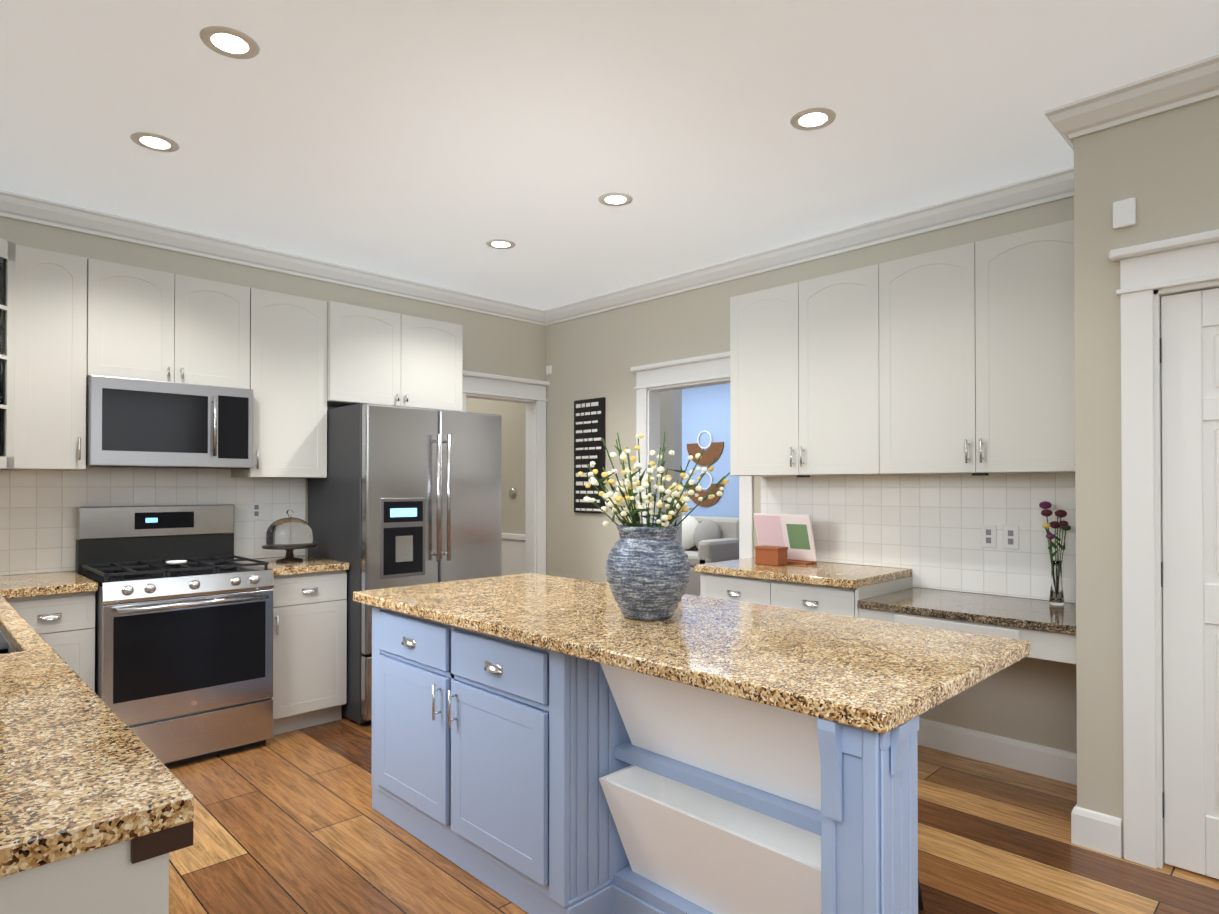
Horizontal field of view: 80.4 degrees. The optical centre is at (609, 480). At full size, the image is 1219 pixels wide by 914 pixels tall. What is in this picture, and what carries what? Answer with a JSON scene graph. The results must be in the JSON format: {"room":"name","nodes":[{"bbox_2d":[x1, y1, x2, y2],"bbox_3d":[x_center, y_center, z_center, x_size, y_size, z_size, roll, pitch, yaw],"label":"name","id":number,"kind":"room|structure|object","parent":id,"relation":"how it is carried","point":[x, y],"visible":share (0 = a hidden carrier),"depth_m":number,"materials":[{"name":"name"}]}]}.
{"room":"kitchen","nodes":[
{"label":"kitchen","id":0,"kind":"room"},
{"bbox_2d":[0,216,543,575],"bbox_3d":[-2.054,-0.003,4.620,4.140,2.820,0.128,0,-1,-45],"label":"wall","id":1,"kind":"structure","parent":0,"point":[38,507],"depth_m":4.26,"materials":[{"name":"beige paint"}]},
{"bbox_2d":[0,238,19,457],"bbox_3d":[-2.786,-0.608,3.104,0.312,0.995,0.312,0,-1,-45],"label":"upper cabinet","id":2,"kind":"object","parent":1,"relation":"attached to","point":[9,251],"depth_m":3.34,"materials":[{"name":"grey wood"}]},
{"bbox_2d":[0,246,107,470],"bbox_3d":[-2.777,-0.576,3.575,0.381,1.050,0.361,0,-1,-45],"label":"upper cabinet","id":3,"kind":"object","parent":1,"relation":"attached to","point":[69,324],"depth_m":3.48,"materials":[{"name":"grey wood"}]},
{"bbox_2d":[108,262,255,388],"bbox_3d":[-2.424,-0.806,3.946,0.759,0.585,0.328,0,-1,-45],"label":"upper cabinet","id":4,"kind":"object","parent":1,"relation":"attached to","point":[163,326],"depth_m":3.84,"materials":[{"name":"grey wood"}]},
{"bbox_2d":[86,375,252,468],"bbox_3d":[-2.385,-0.288,3.901,0.751,0.446,0.440,0,-1,-45],"label":"microwave","id":5,"kind":"object","parent":4,"relation":"attached to","point":[135,423],"visible":1,"depth_m":3.74,"materials":[{"name":"silver metal"}]},
{"bbox_2d":[250,501,261,519],"bbox_3d":[-2.162,0.186,4.415,0.072,0.116,0.007,0,-1,-45],"label":"electrical outlet plate","id":6,"kind":"object","parent":1,"relation":"attached to","point":[255,506],"depth_m":4.41,"materials":[{"name":"white plastic"}]},
{"bbox_2d":[231,289,331,477],"bbox_3d":[-2.017,-0.555,4.346,0.505,1.080,0.328,0,-1,-45],"label":"upper cabinet","id":7,"kind":"object","parent":1,"relation":"attached to","point":[290,388],"depth_m":4.25,"materials":[{"name":"grey wood"}]},
{"bbox_2d":[328,301,462,410],"bbox_3d":[-1.490,-0.786,4.848,0.948,0.610,0.358,0,-1,-45],"label":"upper cabinet","id":8,"kind":"object","parent":1,"relation":"attached to","point":[375,356],"depth_m":4.68,"materials":[{"name":"grey wood"}]},
{"bbox_2d":[0,0,1218,309],"bbox_3d":[0.629,-1.439,4.465,8.020,0.050,9.840,0,-1,-45],"label":"ceiling","id":9,"kind":"structure","parent":0,"point":[436,142],"depth_m":2.83,"materials":[{"name":"white paint"}]},
{"bbox_2d":[130,132,178,151],"bbox_3d":[-1.917,-1.424,3.043,0.175,0.004,0.175,0,0,6],"label":"recessed light","id":10,"kind":"object","parent":9,"relation":"in","point":[154,140],"depth_m":3.04,"materials":[{"name":"white"}]},
{"bbox_2d":[199,26,259,58],"bbox_3d":[-1.242,-1.429,2.361,0.175,0.004,0.175,0,0,6],"label":"recessed light","id":11,"kind":"object","parent":9,"relation":"in","point":[231,40],"depth_m":2.35,"materials":[{"name":"white"}]},
{"bbox_2d":[486,239,515,248],"bbox_3d":[-0.651,-1.413,4.323,0.175,0.004,0.175,0,0,6],"label":"recessed light","id":12,"kind":"object","parent":9,"relation":"in","point":[498,243],"depth_m":4.31,"materials":[{"name":"white"}]},
{"bbox_2d":[598,192,632,206],"bbox_3d":[0.031,-1.419,3.647,0.175,0.004,0.175,0,-1,39],"label":"recessed light","id":13,"kind":"object","parent":9,"relation":"in","point":[615,198],"depth_m":3.64,"materials":[{"name":"white"}]},
{"bbox_2d":[790,107,835,130],"bbox_3d":[0.804,-1.425,2.851,0.175,0.004,0.175,0,0,6],"label":"recessed light","id":14,"kind":"object","parent":9,"relation":"in","point":[812,116],"depth_m":2.84,"materials":[{"name":"white"}]},
{"bbox_2d":[167,715,1218,913],"bbox_3d":[0.629,1.431,4.441,8.020,0.050,9.840,0,-1,-45],"label":"floor","id":15,"kind":"structure","parent":0,"point":[292,822],"depth_m":2.69,"materials":[{"name":"brown wood"}]},
{"bbox_2d":[8,591,94,686],"bbox_3d":[-2.718,0.955,3.438,0.343,0.885,0.618,0,-1,-45],"label":"base cabinet","id":16,"kind":"object","parent":15,"relation":"on","point":[67,622],"depth_m":3.27,"materials":[{"name":"grey wood"}]},
{"bbox_2d":[0,571,97,598],"bbox_3d":[-2.932,0.491,3.212,0.974,0.040,0.649,0,-1,-45],"label":"countertop","id":17,"kind":"structure","parent":16,"relation":"on","point":[30,586],"depth_m":3.29,"materials":[{"name":"beige stone"}]},
{"bbox_2d":[0,827,183,913],"bbox_3d":[-1.070,0.935,1.053,0.590,0.885,0.658,0,-1,-45],"label":"base cabinet","id":18,"kind":"object","parent":15,"relation":"on","point":[133,878],"depth_m":0.98,"materials":[{"name":"grey wood"}]},
{"bbox_2d":[0,595,193,882],"bbox_3d":[-1.824,0.479,1.839,0.619,0.040,2.859,0,-1,-45],"label":"countertop","id":19,"kind":"structure","parent":18,"relation":"on","point":[76,781],"depth_m":1.12,"materials":[{"name":"beige stone"}]},
{"bbox_2d":[0,643,7,650],"bbox_3d":[-2.022,0.601,2.065,0.460,0.200,0.024,0,-1,-45],"label":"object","id":20,"kind":"structure","parent":19,"relation":"in","point":[3,646],"depth_m":2.21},
{"bbox_2d":[0,639,11,650],"bbox_3d":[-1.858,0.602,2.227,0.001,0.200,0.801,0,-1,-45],"label":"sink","id":21,"kind":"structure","parent":19,"relation":"in","point":[1,640],"depth_m":2.27,"materials":[{"name":"grey metal"}]},
{"bbox_2d":[76,504,273,766],"bbox_3d":[-2.264,0.769,3.771,0.753,1.261,0.766,0,-1,-45],"label":"range","id":22,"kind":"object","parent":15,"relation":"on","point":[184,663],"visible":0.98,"depth_m":3.61,"materials":[{"name":"silver metal"}]},
{"bbox_2d":[165,560,186,564],"bbox_3d":[-2.252,0.428,3.751,0.100,0.016,0.100,0,-1,-45],"label":"spoon rest","id":23,"kind":"object","parent":22,"relation":"on","point":[172,562],"visible":1,"depth_m":3.73,"materials":[{"name":"white ceramic"}]},
{"bbox_2d":[272,571,346,734],"bbox_3d":[-1.894,0.962,4.252,0.437,0.885,0.618,0,-1,-45],"label":"base cabinet","id":24,"kind":"object","parent":15,"relation":"on","point":[310,611],"depth_m":4.04,"materials":[{"name":"grey wood"}]},
{"bbox_2d":[237,555,348,574],"bbox_3d":[-1.886,0.499,4.247,0.438,0.040,0.649,0,-1,-45],"label":"countertop","id":25,"kind":"structure","parent":24,"relation":"on","point":[310,565],"depth_m":4.09,"materials":[{"name":"beige stone"}]},
{"bbox_2d":[262,510,316,562],"bbox_3d":[-1.882,0.326,4.245,0.300,0.305,0.300,0,-1,-45],"label":"cake stand","id":26,"kind":"object","parent":25,"relation":"on","point":[289,534],"visible":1,"depth_m":4.16,"materials":[{"name":"black"}]},
{"bbox_2d":[308,403,501,723],"bbox_3d":[-1.293,0.487,4.638,0.940,1.840,0.867,0,-1,-45],"label":"fridge","id":27,"kind":"object","parent":15,"relation":"on","point":[399,496],"visible":0.69,"depth_m":4.28,"materials":[{"name":"grey metal"}]},
{"bbox_2d":[353,597,1008,913],"bbox_3d":[-0.021,0.947,2.446,0.681,0.884,2.272,0,-1,-45],"label":"kitchen island","id":28,"kind":"object","parent":15,"relation":"on","point":[501,743],"depth_m":2.26,"materials":[{"name":"wood"}]},
{"bbox_2d":[353,573,1030,728],"bbox_3d":[0.064,0.486,2.553,0.950,0.040,2.300,0,-1,-45],"label":"island countertop","id":29,"kind":"structure","parent":28,"relation":"on","point":[874,672],"depth_m":2.06,"materials":[{"name":"beige stone"}]},
{"bbox_2d":[578,431,729,620],"bbox_3d":[0.140,0.148,2.431,0.598,0.630,0.579,0,-1,-45],"label":"vase","id":30,"kind":"object","parent":29,"relation":"on","point":[647,567],"visible":1,"depth_m":2.37,"materials":[{"name":"ceramic"}]},
{"bbox_2d":[599,765,820,913],"bbox_3d":[0.341,1.084,2.048,0.300,0.340,0.760,0,-1,-45],"label":"bin","id":31,"kind":"object","parent":28,"relation":"in","point":[713,854],"visible":0.54,"depth_m":2.06,"materials":[{"name":"white"}]},
{"bbox_2d":[600,663,820,810],"bbox_3d":[0.341,0.699,2.051,0.300,0.300,0.760,0,-1,-45],"label":"bin","id":32,"kind":"object","parent":28,"relation":"in","point":[768,748],"visible":0.4,"depth_m":1.97,"materials":[{"name":"white"}]},
{"bbox_2d":[682,515,738,595],"bbox_3d":[0.716,0.950,9.277,0.849,0.991,2.050,0,-1,-45],"label":"sofa","id":33,"kind":"object","parent":15,"relation":"on","point":[707,539],"visible":0.25,"depth_m":8.71,"materials":[{"name":"beige fabric"}]},
{"bbox_2d":[695,557,912,617],"bbox_3d":[1.050,0.939,3.962,0.658,0.925,0.958,0,-1,-45],"label":"base cabinet","id":34,"kind":"object","parent":15,"relation":"on","point":[833,588],"visible":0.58,"depth_m":3.73,"materials":[{"name":"grey wood"}]},
{"bbox_2d":[755,545,787,565],"bbox_3d":[0.917,0.427,4.087,0.106,0.100,0.156,0,-1,-45],"label":"box","id":35,"kind":"object","parent":34,"relation":"on","point":[771,555],"visible":1,"depth_m":4.04,"materials":[{"name":"brown wood"}]},
{"bbox_2d":[753,513,817,564],"bbox_3d":[1.028,0.336,4.197,0.128,0.284,0.370,0,-1,-45],"label":"cookbook stand","id":36,"kind":"object","parent":34,"relation":"on","point":[793,533],"visible":0.77,"depth_m":4.15,"materials":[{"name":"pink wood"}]},
{"bbox_2d":[918,876,923,909],"bbox_3d":[0.724,1.069,2.343,0.424,0.642,0.424,0,-1,-45],"label":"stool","id":37,"kind":"object","parent":15,"relation":"on","point":[920,904],"visible":0.04,"depth_m":2.33,"materials":[{"name":"black"}]},
{"bbox_2d":[544,198,1067,750],"bbox_3d":[-0.105,0.006,5.688,0.128,2.820,7.050,0,-1,-45],"label":"wall","id":38,"kind":"structure","parent":0,"point":[929,526],"depth_m":4.12,"materials":[{"name":"beige paint"}]},
{"bbox_2d":[509,488,515,497],"bbox_3d":[-0.859,0.112,6.355,0.020,0.090,0.090,0,-1,-45],"label":"thermostat","id":39,"kind":"object","parent":38,"relation":"attached to","point":[512,492],"visible":0.98,"depth_m":6.34,"materials":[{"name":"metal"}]},
{"bbox_2d":[546,365,551,374],"bbox_3d":[-0.503,-0.917,6.002,0.021,0.070,0.055,0,-1,-45],"label":"switch box","id":40,"kind":"object","parent":38,"relation":"attached to","point":[548,368],"depth_m":5.99,"materials":[{"name":"white plastic"}]},
{"bbox_2d":[574,397,605,512],"bbox_3d":[-0.158,-0.189,5.645,0.022,0.890,0.340,0,-1,-45],"label":"sign","id":41,"kind":"object","parent":38,"relation":"attached to","point":[589,425],"visible":0.96,"depth_m":5.63,"materials":[{"name":"black wood"}]},
{"bbox_2d":[0,54,1218,868],"bbox_3d":[0.629,-0.004,4.453,7.780,2.820,9.600,0,-1,-45],"label":"trim","id":42,"kind":"structure","parent":38,"relation":"attached to","point":[1152,274],"depth_m":3.45,"materials":[{"name":"white wood"}]},
{"bbox_2d":[687,431,723,465],"bbox_3d":[1.235,-0.413,9.359,0.017,0.459,0.600,0,-1,-45],"label":"wall art","id":43,"kind":"object","parent":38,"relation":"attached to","point":[712,452],"depth_m":9.33,"materials":[{"name":"brown wood"}]},
{"bbox_2d":[687,472,723,506],"bbox_3d":[1.235,0.117,9.355,0.017,0.459,0.600,0,-1,-45],"label":"wall art","id":44,"kind":"object","parent":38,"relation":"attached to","point":[708,502],"depth_m":9.32,"materials":[{"name":"brown wood"}]},
{"bbox_2d":[730,268,865,476],"bbox_3d":[1.180,-0.562,4.075,0.328,1.070,0.976,0,-1,-45],"label":"upper cabinet","id":45,"kind":"object","parent":38,"relation":"attached to","point":[796,348],"depth_m":3.98,"materials":[{"name":"white wood"}]},
{"bbox_2d":[857,587,1075,663],"bbox_3d":[1.700,0.641,3.306,0.660,0.150,0.888,0,-1,-45],"label":"desk","id":46,"kind":"object","parent":38,"relation":"attached to","point":[1046,629],"visible":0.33,"depth_m":3.13,"materials":[{"name":"stone"}]},
{"bbox_2d":[1039,501,1070,605],"bbox_3d":[2.034,0.331,3.300,0.170,0.468,0.134,0,-1,-45],"label":"vase","id":47,"kind":"object","parent":46,"relation":"on","point":[1056,598],"visible":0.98,"depth_m":3.26,"materials":[{"name":"clear glass"}]},
{"bbox_2d":[862,220,1074,475],"bbox_3d":[1.784,-0.567,3.464,0.328,1.070,0.976,0,-1,-45],"label":"upper cabinet","id":48,"kind":"object","parent":38,"relation":"attached to","point":[959,359],"depth_m":3.33,"materials":[{"name":"white wood"}]},
{"bbox_2d":[981,524,996,547],"bbox_3d":[1.882,0.279,3.579,0.008,0.116,0.072,0,-1,-45],"label":"electrical outlet plate","id":49,"kind":"object","parent":38,"relation":"attached to","point":[988,532],"depth_m":3.58,"materials":[{"name":"white plastic"}]},
{"bbox_2d":[1003,525,1018,549],"bbox_3d":[1.952,0.278,3.508,0.008,0.116,0.072,0,-1,-45],"label":"electrical outlet plate","id":50,"kind":"object","parent":38,"relation":"attached to","point":[1010,536],"depth_m":3.51,"materials":[{"name":"white plastic"}]},
{"bbox_2d":[1068,96,1218,856],"bbox_3d":[2.818,-0.026,1.828,0.120,2.820,2.790,0,-1,-45],"label":"wall","id":51,"kind":"structure","parent":0,"point":[1164,172],"depth_m":2.71,"materials":[{"name":"beige paint"}]},
{"bbox_2d":[1112,198,1135,228],"bbox_3d":[1.900,-0.983,2.663,0.021,0.100,0.070,0,-1,-45],"label":"switch box","id":52,"kind":"object","parent":51,"relation":"attached to","point":[1124,213],"depth_m":2.65,"materials":[{"name":"white plastic"}]},
{"bbox_2d":[1160,288,1218,878],"bbox_3d":[2.273,0.355,2.341,0.068,2.050,0.788,0,-1,-45],"label":"door","id":53,"kind":"structure","parent":51,"relation":"in","point":[1189,350],"depth_m":2.55,"materials":[{"name":"white wood"}]}
]}

